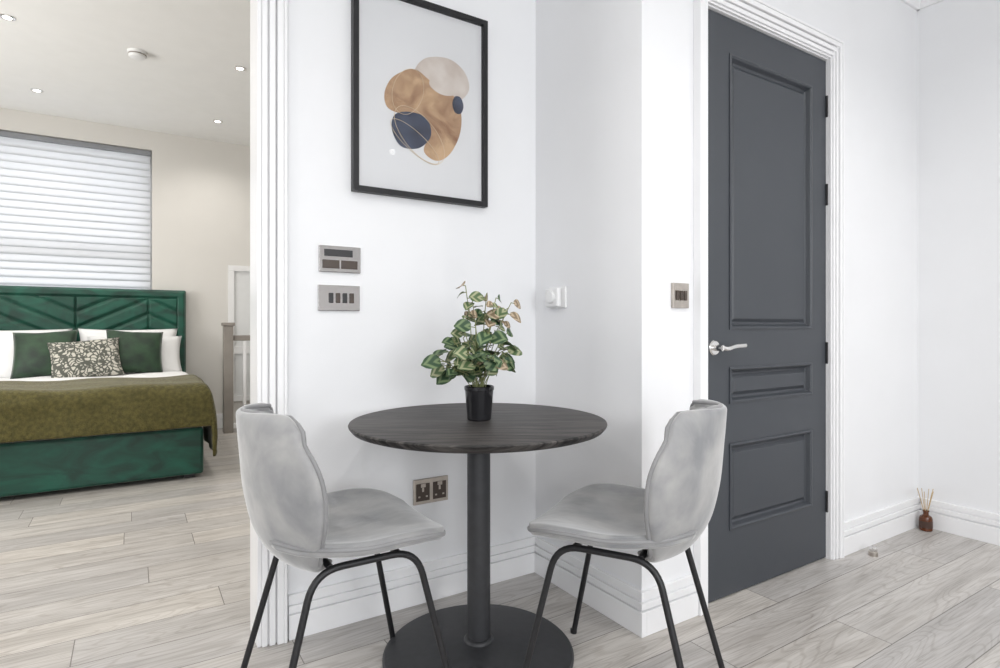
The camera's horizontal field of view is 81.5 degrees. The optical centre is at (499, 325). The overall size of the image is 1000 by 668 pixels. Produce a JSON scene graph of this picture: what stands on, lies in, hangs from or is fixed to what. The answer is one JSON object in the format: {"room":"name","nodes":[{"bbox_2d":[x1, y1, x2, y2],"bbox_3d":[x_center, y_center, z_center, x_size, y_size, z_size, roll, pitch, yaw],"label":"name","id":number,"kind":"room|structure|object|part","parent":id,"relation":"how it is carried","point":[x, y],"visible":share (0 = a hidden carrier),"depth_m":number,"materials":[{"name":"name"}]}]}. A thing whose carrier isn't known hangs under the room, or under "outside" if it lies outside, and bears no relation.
{"room":"dining area","nodes":[
{"label":"dining area","id":0,"kind":"room"},
{"bbox_2d":[0,0,249,145],"bbox_3d":[-2.534,-2.000,3.905,5.700,0.080,4.890,0,0,-32],"label":"ceiling","id":1,"kind":"structure","parent":0,"point":[73,51],"depth_m":4.33,"materials":[{"name":"paint"}]},
{"bbox_2d":[0,13,15,20],"bbox_3d":[-3.125,-1.956,3.679,0.084,0.008,0.084,0,0,-32],"label":"recessed light","id":2,"kind":"object","parent":1,"relation":"in","point":[3,16],"visible":1,"depth_m":3.67,"materials":[{"name":"silver metal"}]},
{"bbox_2d":[30,88,42,92],"bbox_3d":[-3.848,-1.956,4.819,0.084,0.008,0.084,0,0,-32],"label":"recessed light","id":3,"kind":"object","parent":1,"relation":"in","point":[32,89],"visible":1,"depth_m":4.81,"materials":[{"name":"silver metal"}]},
{"bbox_2d":[127,48,146,60],"bbox_3d":[-2.595,-1.937,4.149,0.124,0.047,0.124,0,0,-32],"label":"smoke detector","id":4,"kind":"object","parent":1,"relation":"attached to","point":[134,53],"visible":1,"depth_m":4.12,"materials":[{"name":"white plastic"}]},
{"bbox_2d":[234,66,245,70],"bbox_3d":[-1.976,-1.956,4.407,0.084,0.008,0.084,0,0,-32],"label":"recessed light","id":5,"kind":"object","parent":1,"relation":"in","point":[240,68],"visible":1,"depth_m":4.40,"materials":[{"name":"silver metal"}]},
{"bbox_2d":[0,108,249,422],"bbox_3d":[-3.750,-0.440,5.822,5.500,3.040,0.250,0,0,-32],"label":"wall","id":6,"kind":"structure","parent":0,"point":[201,187],"depth_m":6.04,"materials":[{"name":"paint"}]},
{"bbox_2d":[0,130,150,289],"bbox_3d":[-4.260,-0.966,5.428,1.697,1.599,0.070,0,0,-32],"label":"window blind","id":7,"kind":"object","parent":6,"relation":"attached to","point":[76,214],"visible":0.77,"depth_m":5.53,"materials":[{"name":"fabric"}]},
{"bbox_2d":[150,155,151,289],"bbox_3d":[-4.329,-0.820,5.538,1.717,1.900,0.060,0,0,-32],"label":"frame","id":8,"kind":"object","parent":6,"relation":"attached to","point":[151,155],"visible":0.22,"depth_m":5.98,"materials":[{"name":"plastic"}]},
{"bbox_2d":[216,413,222,427],"bbox_3d":[-4.456,1.005,5.213,3.655,0.150,0.024,0,0,-32],"label":"baseboard","id":9,"kind":"structure","parent":6,"relation":"attached to","point":[219,416],"depth_m":6.14,"materials":[{"name":"white wood"}]},
{"bbox_2d":[228,265,249,401],"bbox_3d":[-2.518,0.080,6.442,0.915,1.460,0.019,0,0,-32],"label":"frame","id":10,"kind":"object","parent":6,"relation":"attached to","point":[231,268],"visible":0.3,"depth_m":6.22,"materials":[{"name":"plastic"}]},
{"bbox_2d":[234,271,249,395],"bbox_3d":[-2.532,0.080,6.464,0.853,1.398,0.029,0,0,-32],"label":"pane","id":11,"kind":"object","parent":6,"relation":"attached to","point":[241,279],"visible":0.14,"depth_m":6.28,"materials":[{"name":"glass"}]},
{"bbox_2d":[288,0,535,594],"bbox_3d":[-1.584,-0.440,1.539,4.172,3.040,0.115,0,0,-32],"label":"wall","id":12,"kind":"structure","parent":0,"point":[344,366],"depth_m":2.23,"materials":[{"name":"white paint"}]},
{"bbox_2d":[250,0,259,647],"bbox_3d":[-0.848,-0.145,2.007,0.009,2.450,0.142,0,0,-32],"label":"trim","id":13,"kind":"structure","parent":12,"relation":"attached to","point":[254,4],"depth_m":1.99,"materials":[{"name":"white wood"}]},
{"bbox_2d":[260,0,287,646],"bbox_3d":[-0.769,-0.155,1.967,0.088,2.470,0.034,0,0,-32],"label":"trim","id":14,"kind":"structure","parent":12,"relation":"attached to","point":[273,13],"depth_m":1.96,"materials":[{"name":"white wood"}]},
{"bbox_2d":[318,285,359,310],"bbox_3d":[-0.581,-0.101,2.097,0.152,0.092,0.014,0,0,-32],"label":"light switch","id":15,"kind":"object","parent":12,"relation":"attached to","point":[330,297],"visible":1,"depth_m":2.09,"materials":[{"name":"metal"}]},
{"bbox_2d":[318,245,360,273],"bbox_3d":[-0.580,-0.241,2.100,0.152,0.095,0.011,0,0,-32],"label":"wall plate","id":16,"kind":"object","parent":12,"relation":"attached to","point":[339,259],"visible":1,"depth_m":2.09,"materials":[{"name":"metal"}]},
{"bbox_2d":[288,536,536,640],"bbox_3d":[-0.282,1.005,2.281,1.058,0.150,0.024,0,0,-32],"label":"baseboard","id":17,"kind":"structure","parent":12,"relation":"attached to","point":[347,602],"depth_m":2.21,"materials":[{"name":"white wood"}]},
{"bbox_2d":[351,0,487,207],"bbox_3d":[-0.298,-0.879,2.266,0.569,0.772,0.031,0,0,-32],"label":"framed abstract print","id":18,"kind":"object","parent":12,"relation":"attached to","point":[419,68],"visible":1,"depth_m":2.26,"materials":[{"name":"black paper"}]},
{"bbox_2d":[413,475,447,505],"bbox_3d":[-0.273,0.649,2.292,0.150,0.098,0.016,0,0,-32],"label":"wall socket","id":19,"kind":"object","parent":12,"relation":"attached to","point":[432,489],"visible":1,"depth_m":2.29,"materials":[{"name":"silver metal"}]},
{"bbox_2d":[0,428,999,667],"bbox_3d":[-0.679,1.130,1.819,7.200,0.100,10.600,0,0,-32],"label":"floor","id":20,"kind":"structure","parent":0,"point":[150,573],"depth_m":2.26,"materials":[{"name":"grey wood"}]},
{"bbox_2d":[0,285,217,496],"bbox_3d":[-3.389,0.360,4.557,1.892,1.440,2.254,0,0,-32],"label":"upholstered bed","id":21,"kind":"object","parent":20,"relation":"on","point":[96,388],"visible":1,"depth_m":4.07,"materials":[{"name":"fabric"}]},
{"bbox_2d":[0,338,13,377],"bbox_3d":[-4.180,0.280,4.857,0.760,0.369,0.259,0,0,-32],"label":"pillow","id":22,"kind":"object","parent":21,"relation":"on","point":[6,344],"depth_m":4.81,"materials":[{"name":"fabric"}]},
{"bbox_2d":[0,329,71,337],"bbox_3d":[-4.196,0.240,5.013,0.800,0.432,0.251,0,0,-32],"label":"pillow","id":23,"kind":"object","parent":21,"relation":"on","point":[3,334],"depth_m":5.06,"materials":[{"name":"fabric"}]},
{"bbox_2d":[10,329,77,378],"bbox_3d":[-3.832,0.235,4.888,0.455,0.411,0.246,0,0,-32],"label":"cushion","id":24,"kind":"object","parent":21,"relation":"on","point":[31,354],"depth_m":4.81,"materials":[{"name":"fabric"}]},
{"bbox_2d":[47,337,124,377],"bbox_3d":[-3.513,0.280,4.925,0.550,0.366,0.245,0,0,-32],"label":"patterned cushion","id":25,"kind":"object","parent":21,"relation":"on","point":[66,358],"depth_m":4.88,"materials":[{"name":"grey fabric"}]},
{"bbox_2d":[0,371,187,380],"bbox_3d":[-3.257,0.542,4.338,1.843,0.255,1.689,0,0,-32],"label":"duvet","id":26,"kind":"object","parent":21,"relation":"on","point":[121,375],"depth_m":4.76,"materials":[{"name":"white fabric"}]},
{"bbox_2d":[0,374,217,455],"bbox_3d":[-3.002,0.656,3.950,1.894,0.544,0.818,0,0,-32],"label":"throw","id":27,"kind":"object","parent":21,"relation":"on","point":[113,416],"depth_m":3.82,"materials":[{"name":"green fabric"}]},
{"bbox_2d":[78,328,177,340],"bbox_3d":[-3.486,0.240,5.462,0.800,0.432,0.251,0,0,-32],"label":"pillow","id":28,"kind":"object","parent":21,"relation":"on","point":[85,334],"depth_m":5.37,"materials":[{"name":"fabric"}]},
{"bbox_2d":[87,336,181,370],"bbox_3d":[-3.380,0.280,5.388,0.760,0.369,0.259,0,0,-32],"label":"pillow","id":29,"kind":"object","parent":21,"relation":"on","point":[169,345],"depth_m":5.47,"materials":[{"name":"fabric"}]},
{"bbox_2d":[106,329,162,372],"bbox_3d":[-3.303,0.235,5.247,0.455,0.415,0.245,0,0,-32],"label":"cushion","id":30,"kind":"object","parent":21,"relation":"on","point":[138,352],"depth_m":5.21,"materials":[{"name":"fabric"}]},
{"bbox_2d":[221,323,249,432],"bbox_3d":[-1.993,0.522,6.367,1.928,1.115,0.116,0,0,-32],"label":"balustrade","id":31,"kind":"object","parent":20,"relation":"on","point":[228,337],"visible":0.19,"depth_m":5.85,"materials":[{"name":"beige paint"}]},
{"bbox_3d":[-2.758,0.540,5.883,0.090,1.080,0.090,0,0,-32],"label":"newel post","id":32,"kind":"part","parent":31,"relation":"part of","materials":[{"name":"beige paint"}]},
{"bbox_3d":[-1.949,0.122,6.395,1.825,0.055,0.050,0,0,-32],"label":"handrail","id":33,"kind":"part","parent":31,"relation":"part of","materials":[{"name":"beige paint"}]},
{"bbox_2d":[236,402,449,667],"bbox_3d":[-0.456,0.648,1.652,0.542,0.868,0.528,0,0,-32],"label":"dining chair","id":34,"kind":"object","parent":20,"relation":"on","point":[290,508],"visible":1,"depth_m":1.45,"materials":[{"name":"grey fabric"}]},
{"bbox_3d":[-0.596,0.429,1.564,0.210,0.421,0.506,0,0,-32],"label":"backrest","id":35,"kind":"part","parent":34,"relation":"part of","materials":[{"name":"grey fabric"}]},
{"bbox_3d":[-0.556,0.841,1.829,0.518,0.482,0.069,0,0,-35],"label":"leg frame","id":36,"kind":"part","parent":34,"relation":"part of","materials":[{"name":"black metal"}]},
{"bbox_3d":[-0.432,0.569,1.668,0.462,0.086,0.515,0,0,-32],"label":"seat","id":37,"kind":"part","parent":34,"relation":"part of","materials":[{"name":"grey fabric"}]},
{"bbox_3d":[-0.340,0.841,1.487,0.518,0.482,0.069,0,0,-30],"label":"leg frame","id":38,"kind":"part","parent":34,"relation":"part of","materials":[{"name":"black metal"}]},
{"bbox_2d":[348,403,606,667],"bbox_3d":[-0.070,0.694,1.915,0.836,0.772,0.836,0,0,0],"label":"round pedestal table","id":39,"kind":"object","parent":20,"relation":"on","point":[479,633],"visible":0.97,"depth_m":1.88,"materials":[{"name":"black wood"}]},
{"bbox_2d":[421,281,521,420],"bbox_3d":[-0.087,0.078,1.902,0.325,0.459,0.255,0,0,-32],"label":"potted plant","id":40,"kind":"object","parent":39,"relation":"on","point":[472,365],"visible":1,"depth_m":1.88,"materials":[{"name":"green plant"}]},
{"bbox_3d":[-0.068,0.252,1.904,0.098,0.112,0.098,0,0,-32],"label":"pot","id":41,"kind":"part","parent":40,"relation":"part of","materials":[{"name":"black plastic"}]},
{"bbox_3d":[-0.070,0.694,1.915,0.076,0.703,0.076,0,0,0],"label":"stem","id":42,"kind":"part","parent":39,"relation":"part of","materials":[{"name":"black metal"}]},
{"bbox_2d":[523,399,726,667],"bbox_3d":[0.380,0.648,1.711,0.542,0.868,0.528,0,0,27],"label":"dining chair","id":43,"kind":"object","parent":20,"relation":"on","point":[664,519],"visible":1,"depth_m":1.52,"materials":[{"name":"grey fabric"}]},
{"bbox_3d":[0.279,0.841,1.536,0.518,0.482,0.069,0,0,24],"label":"leg frame","id":44,"kind":"part","parent":43,"relation":"part of","materials":[{"name":"black metal"}]},
{"bbox_3d":[0.354,0.569,1.724,0.462,0.086,0.515,0,0,27],"label":"seat","id":45,"kind":"part","parent":43,"relation":"part of","materials":[{"name":"grey fabric"}]},
{"bbox_3d":[0.463,0.841,1.895,0.518,0.482,0.069,0,0,30],"label":"leg frame","id":46,"kind":"part","parent":43,"relation":"part of","materials":[{"name":"black metal"}]},
{"bbox_3d":[0.527,0.429,1.635,0.210,0.421,0.506,0,0,27],"label":"backrest","id":47,"kind":"part","parent":43,"relation":"part of","materials":[{"name":"grey fabric"}]},
{"bbox_2d":[868,546,877,556],"bbox_3d":[1.756,1.060,2.730,0.040,0.040,0.040,0,0,-32],"label":"door stop","id":48,"kind":"object","parent":20,"relation":"on","point":[872,551],"visible":1,"depth_m":2.72,"materials":[{"name":"silver metal"}]},
{"bbox_2d":[536,0,618,578],"bbox_3d":[0.346,-0.440,2.386,0.115,3.040,0.520,0,0,-32],"label":"wall","id":49,"kind":"structure","parent":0,"point":[577,41],"depth_m":2.33,"materials":[{"name":"white paint"}]},
{"bbox_2d":[545,286,566,307],"bbox_3d":[0.228,-0.119,2.424,0.043,0.088,0.114,0,0,-32],"label":"thermostat","id":50,"kind":"object","parent":49,"relation":"attached to","point":[555,297],"visible":1,"depth_m":2.40,"materials":[{"name":"white plastic"}]},
{"bbox_2d":[534,537,646,637],"bbox_3d":[0.330,1.005,2.281,0.024,0.150,0.637,0,0,-32],"label":"baseboard","id":51,"kind":"structure","parent":49,"relation":"attached to","point":[616,599],"depth_m":2.20,"materials":[{"name":"white wood"}]},
{"bbox_2d":[643,574,697,635],"bbox_3d":[0.619,1.005,2.101,0.272,0.150,0.024,0,0,-32],"label":"baseboard","id":52,"kind":"structure","parent":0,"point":[682,595],"depth_m":2.10,"materials":[{"name":"white wood"}]},
{"bbox_2d":[619,0,916,590],"bbox_3d":[1.400,-0.440,2.678,2.208,3.040,0.115,0,0,-32],"label":"wall","id":53,"kind":"structure","parent":0,"point":[879,37],"depth_m":2.76,"materials":[{"name":"white paint"}]},
{"bbox_2d":[671,283,688,307],"bbox_3d":[0.665,-0.112,2.135,0.088,0.092,0.014,0,0,-32],"label":"light switch","id":54,"kind":"object","parent":53,"relation":"attached to","point":[679,291],"visible":1,"depth_m":2.13,"materials":[{"name":"silver metal"}]},
{"bbox_2d":[693,0,707,615],"bbox_3d":[0.766,-0.117,2.188,0.068,2.393,0.034,0,0,-32],"label":"trim","id":55,"kind":"structure","parent":53,"relation":"attached to","point":[700,7],"depth_m":2.17,"materials":[{"name":"white wood"}]},
{"bbox_2d":[708,4,828,602],"bbox_3d":[1.129,-0.079,2.503,0.884,2.318,0.110,0,0,-32],"label":"door","id":56,"kind":"structure","parent":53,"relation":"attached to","point":[710,7],"depth_m":2.44,"materials":[{"name":"grey wood"}]},
{"bbox_2d":[708,340,723,355],"bbox_3d":[0.844,0.085,2.245,0.060,0.060,0.045,0,0,-32],"label":"rose","id":57,"kind":"object","parent":56,"relation":"attached to","point":[714,347],"visible":1,"depth_m":2.25,"materials":[{"name":"silver metal"}]},
{"bbox_2d":[723,343,746,350],"bbox_3d":[0.913,0.082,2.260,0.138,0.030,0.023,0,0,-32],"label":"lever","id":58,"kind":"object","parent":57,"relation":"attached to","point":[740,345],"visible":1,"depth_m":2.25,"materials":[{"name":"silver metal"}]},
{"bbox_3d":[1.139,-0.078,2.484,0.864,2.304,0.043,0,0,-32],"label":"stiles and rails","id":59,"kind":"part","parent":56,"relation":"part of","materials":[{"name":"grey wood"}]},
{"bbox_2d":[729,53,812,329],"bbox_3d":[1.162,-0.537,2.482,0.592,1.105,0.026,0,0,-32],"label":"panel","id":60,"kind":"object","parent":56,"relation":"attached to","point":[771,111],"visible":1,"depth_m":2.48,"materials":[{"name":"paint"}]},
{"bbox_2d":[729,430,812,530],"bbox_3d":[1.162,0.644,2.482,0.592,0.348,0.026,0,0,-32],"label":"panel","id":61,"kind":"object","parent":56,"relation":"attached to","point":[771,477],"visible":1,"depth_m":2.48,"materials":[{"name":"paint"}]},
{"bbox_2d":[729,362,812,403],"bbox_3d":[1.162,0.238,2.482,0.592,0.147,0.026,0,0,-32],"label":"panel","id":62,"kind":"object","parent":56,"relation":"attached to","point":[761,382],"visible":1,"depth_m":2.48,"materials":[{"name":"paint"}]},
{"bbox_3d":[1.520,0.125,2.697,0.016,0.100,0.014,0,0,-32],"label":"hinge","id":63,"kind":"part","parent":56,"relation":"part of","materials":[{"name":"black metal"}]},
{"bbox_3d":[1.520,-1.020,2.697,0.016,0.100,0.014,0,0,-32],"label":"hinge","id":64,"kind":"part","parent":56,"relation":"part of","materials":[{"name":"black metal"}]},
{"bbox_3d":[1.520,-0.610,2.697,0.016,0.100,0.014,0,0,-32],"label":"hinge","id":65,"kind":"part","parent":56,"relation":"part of","materials":[{"name":"black metal"}]},
{"bbox_3d":[1.520,0.815,2.697,0.016,0.100,0.014,0,0,-32],"label":"hinge","id":66,"kind":"part","parent":56,"relation":"part of","materials":[{"name":"black metal"}]},
{"bbox_2d":[708,0,843,58],"bbox_3d":[1.168,-1.280,2.443,1.004,0.085,0.034,0,0,-32],"label":"trim","id":67,"kind":"structure","parent":53,"relation":"attached to","point":[759,13],"depth_m":2.45,"materials":[{"name":"white wood"}]},
{"bbox_2d":[829,43,843,559],"bbox_3d":[1.563,-0.121,2.694,0.075,2.403,0.034,0,0,-32],"label":"trim","id":68,"kind":"structure","parent":53,"relation":"attached to","point":[836,62],"depth_m":2.69,"materials":[{"name":"white wood"}]},
{"bbox_2d":[844,496,920,555],"bbox_3d":[1.939,1.005,2.938,0.818,0.150,0.024,0,0,-32],"label":"baseboard","id":69,"kind":"structure","parent":53,"relation":"attached to","point":[861,532],"depth_m":2.91,"materials":[{"name":"white wood"}]},
{"bbox_2d":[901,0,920,9],"bbox_3d":[1.418,-1.785,2.556,2.108,0.130,0.110,0,0,-32],"label":"trim","id":70,"kind":"structure","parent":53,"relation":"attached to","point":[915,4],"depth_m":3.11,"materials":[{"name":"white paint"}]},
{"bbox_2d":[917,488,933,531],"bbox_3d":[2.252,0.970,3.069,0.073,0.220,0.074,0,0,-32],"label":"reed diffuser","id":71,"kind":"object","parent":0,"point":[925,520],"visible":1,"depth_m":3.05,"materials":[{"name":"orange glass"}]},
{"bbox_2d":[919,509,932,531],"bbox_3d":[2.253,1.026,3.068,0.060,0.107,0.060,0,0,-32],"label":"bottle","id":72,"kind":"object","parent":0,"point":[925,520],"depth_m":3.05,"materials":[{"name":"orange glass"}]},
{"bbox_2d":[917,0,999,513],"bbox_3d":[3.567,-0.440,1.228,0.100,3.040,4.655,0,0,-32],"label":"wall","id":73,"kind":"structure","parent":0,"point":[958,41],"depth_m":3.01,"materials":[{"name":"white paint"}]},
{"bbox_2d":[916,0,942,10],"bbox_3d":[3.451,-1.785,1.214,0.110,0.130,4.555,0,0,-32],"label":"trim","id":74,"kind":"structure","parent":73,"relation":"attached to","point":[924,3],"depth_m":3.11,"materials":[{"name":"white paint"}]},
{"bbox_2d":[920,498,999,545],"bbox_3d":[3.494,1.005,1.228,0.024,0.150,4.533,0,0,-32],"label":"baseboard","id":75,"kind":"structure","parent":73,"relation":"attached to","point":[984,526],"depth_m":2.97,"materials":[{"name":"white wood"}]}
]}

